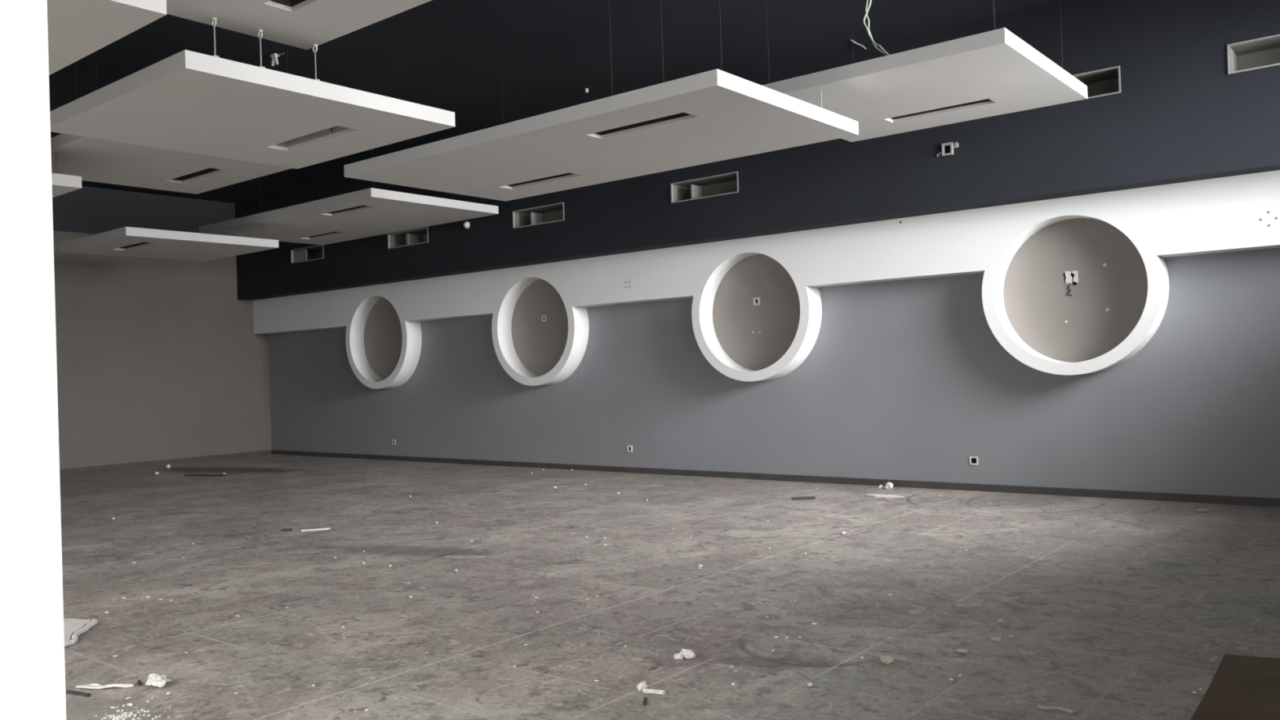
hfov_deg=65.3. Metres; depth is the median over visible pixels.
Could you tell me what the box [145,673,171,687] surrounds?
lump
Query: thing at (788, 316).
niche
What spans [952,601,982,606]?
scrap
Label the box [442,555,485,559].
scrap
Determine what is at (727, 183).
air vent
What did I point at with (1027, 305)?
niche
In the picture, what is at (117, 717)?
plaster dust
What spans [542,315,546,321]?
wall socket
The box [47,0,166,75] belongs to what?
ceiling panel
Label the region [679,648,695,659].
lump
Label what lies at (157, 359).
wall
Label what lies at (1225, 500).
baseboard
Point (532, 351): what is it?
niche
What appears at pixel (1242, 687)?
board
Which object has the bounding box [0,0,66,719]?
pillar
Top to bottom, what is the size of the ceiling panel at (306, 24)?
1.340 m
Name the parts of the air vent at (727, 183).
divider plate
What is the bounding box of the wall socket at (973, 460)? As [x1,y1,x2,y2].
[969,456,977,465]
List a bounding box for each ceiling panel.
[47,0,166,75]
[49,24,455,168]
[50,51,291,194]
[51,88,81,197]
[57,186,278,261]
[166,0,431,52]
[198,148,498,244]
[343,0,858,201]
[761,2,1087,142]
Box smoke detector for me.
[463,221,470,228]
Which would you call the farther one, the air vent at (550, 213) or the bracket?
the air vent at (550, 213)
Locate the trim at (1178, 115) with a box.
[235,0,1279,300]
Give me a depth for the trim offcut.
5.27 m
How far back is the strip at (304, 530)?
10.58 m
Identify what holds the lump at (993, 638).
on the floor
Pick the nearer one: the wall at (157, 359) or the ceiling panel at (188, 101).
the ceiling panel at (188, 101)
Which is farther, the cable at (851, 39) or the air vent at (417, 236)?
the air vent at (417, 236)
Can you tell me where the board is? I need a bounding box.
[1190,653,1279,719]
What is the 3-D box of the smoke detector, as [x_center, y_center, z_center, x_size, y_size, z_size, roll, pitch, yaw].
[-2.902,-2.253,16.657,0.124,0.124,0.068,-2,-1,39]
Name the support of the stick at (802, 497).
on the floor
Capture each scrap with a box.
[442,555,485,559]
[864,493,904,497]
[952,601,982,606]
[1038,702,1079,713]
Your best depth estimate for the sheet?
6.54 m
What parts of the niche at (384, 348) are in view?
panel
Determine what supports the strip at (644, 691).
on the floor
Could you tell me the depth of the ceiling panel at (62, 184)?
10.62 m
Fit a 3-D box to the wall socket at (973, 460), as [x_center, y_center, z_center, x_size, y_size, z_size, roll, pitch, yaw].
[4.024,1.214,12.050,0.098,0.098,0.010,-2,-1,39]
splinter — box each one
[66,689,90,697]
[281,528,292,531]
[643,697,647,706]
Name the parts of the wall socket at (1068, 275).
plate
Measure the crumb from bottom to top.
0.015 m
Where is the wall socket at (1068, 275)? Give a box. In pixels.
[1063,271,1078,295]
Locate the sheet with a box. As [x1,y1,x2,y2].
[63,617,97,647]
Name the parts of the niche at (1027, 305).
panel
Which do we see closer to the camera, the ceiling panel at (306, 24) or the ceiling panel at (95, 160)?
the ceiling panel at (306, 24)
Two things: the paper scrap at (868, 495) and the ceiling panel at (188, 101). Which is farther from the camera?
the paper scrap at (868, 495)
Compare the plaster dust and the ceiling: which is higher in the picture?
the ceiling
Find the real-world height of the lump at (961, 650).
0.028 m
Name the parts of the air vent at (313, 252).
plate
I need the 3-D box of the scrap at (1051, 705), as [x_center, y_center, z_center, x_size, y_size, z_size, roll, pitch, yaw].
[1.898,1.571,4.524,0.174,0.012,0.082,-2,-1,29]
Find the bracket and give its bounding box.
[270,53,284,66]
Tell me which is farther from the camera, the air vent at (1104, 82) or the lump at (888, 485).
the lump at (888, 485)
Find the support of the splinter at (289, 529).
on the floor
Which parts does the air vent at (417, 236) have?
divider plate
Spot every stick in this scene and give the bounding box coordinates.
[184,474,226,475]
[791,496,815,499]
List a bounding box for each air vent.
[290,244,324,263]
[387,226,428,248]
[512,202,564,228]
[670,171,738,203]
[1013,65,1120,112]
[1226,34,1279,74]
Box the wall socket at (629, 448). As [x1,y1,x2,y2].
[626,445,632,452]
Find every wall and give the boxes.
[52,186,271,469]
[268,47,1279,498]
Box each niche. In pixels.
[345,288,422,388]
[491,269,588,386]
[691,242,822,381]
[982,202,1168,374]
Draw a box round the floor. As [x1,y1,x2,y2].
[59,453,1279,719]
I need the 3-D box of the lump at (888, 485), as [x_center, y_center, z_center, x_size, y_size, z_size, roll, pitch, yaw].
[3.100,1.564,12.440,0.099,0.092,0.076,-2,-1,39]
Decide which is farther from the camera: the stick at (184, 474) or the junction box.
the stick at (184, 474)
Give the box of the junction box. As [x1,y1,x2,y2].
[936,142,958,156]
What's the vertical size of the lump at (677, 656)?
0.033 m
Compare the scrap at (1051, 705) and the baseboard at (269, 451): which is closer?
the scrap at (1051, 705)
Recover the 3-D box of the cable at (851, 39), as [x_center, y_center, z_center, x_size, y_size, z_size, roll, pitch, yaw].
[2.602,-3.759,11.899,0.326,0.061,0.026,-1,-1,-44]
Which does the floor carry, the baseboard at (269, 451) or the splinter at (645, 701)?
the splinter at (645, 701)
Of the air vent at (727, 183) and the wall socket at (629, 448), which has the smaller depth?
the air vent at (727, 183)
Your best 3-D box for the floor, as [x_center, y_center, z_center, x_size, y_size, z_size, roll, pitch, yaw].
[-3.587,1.910,10.801,21.270,0.200,12.039,-2,-1,39]
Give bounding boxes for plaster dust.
[95,697,171,719]
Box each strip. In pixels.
[301,527,330,531]
[642,688,665,694]
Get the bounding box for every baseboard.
[59,449,271,474]
[271,449,1279,506]
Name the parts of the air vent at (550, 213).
divider plate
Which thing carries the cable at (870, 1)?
hanging from the ceiling
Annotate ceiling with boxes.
[48,0,1057,203]
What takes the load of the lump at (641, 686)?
on the floor
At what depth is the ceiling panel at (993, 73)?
9.25 m
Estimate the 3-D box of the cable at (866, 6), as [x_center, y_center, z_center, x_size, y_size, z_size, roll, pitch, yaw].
[2.197,-3.216,8.962,0.043,1.158,0.445,-1,-1,-35]
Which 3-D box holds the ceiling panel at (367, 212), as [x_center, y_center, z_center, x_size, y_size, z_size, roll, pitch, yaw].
[-4.883,-2.862,16.397,4.810,1.282,2.404,-2,-1,39]
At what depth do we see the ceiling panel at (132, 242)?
15.45 m
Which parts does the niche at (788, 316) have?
panel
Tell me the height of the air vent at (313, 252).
0.276 m
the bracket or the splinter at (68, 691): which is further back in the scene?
the bracket
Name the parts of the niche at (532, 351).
panel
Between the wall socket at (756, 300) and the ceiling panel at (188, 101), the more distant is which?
the wall socket at (756, 300)
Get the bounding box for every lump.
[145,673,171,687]
[636,680,647,691]
[673,653,682,659]
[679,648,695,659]
[880,655,893,663]
[884,482,893,489]
[955,647,968,653]
[990,636,1001,641]
[1195,508,1208,512]
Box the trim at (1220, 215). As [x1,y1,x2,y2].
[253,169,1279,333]
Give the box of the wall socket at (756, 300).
[753,297,759,305]
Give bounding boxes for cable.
[850,39,866,49]
[862,0,888,55]
[865,0,886,55]
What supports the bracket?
attached to the ceiling
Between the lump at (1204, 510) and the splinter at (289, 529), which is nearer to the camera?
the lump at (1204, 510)
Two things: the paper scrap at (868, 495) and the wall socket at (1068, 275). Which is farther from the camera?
the paper scrap at (868, 495)

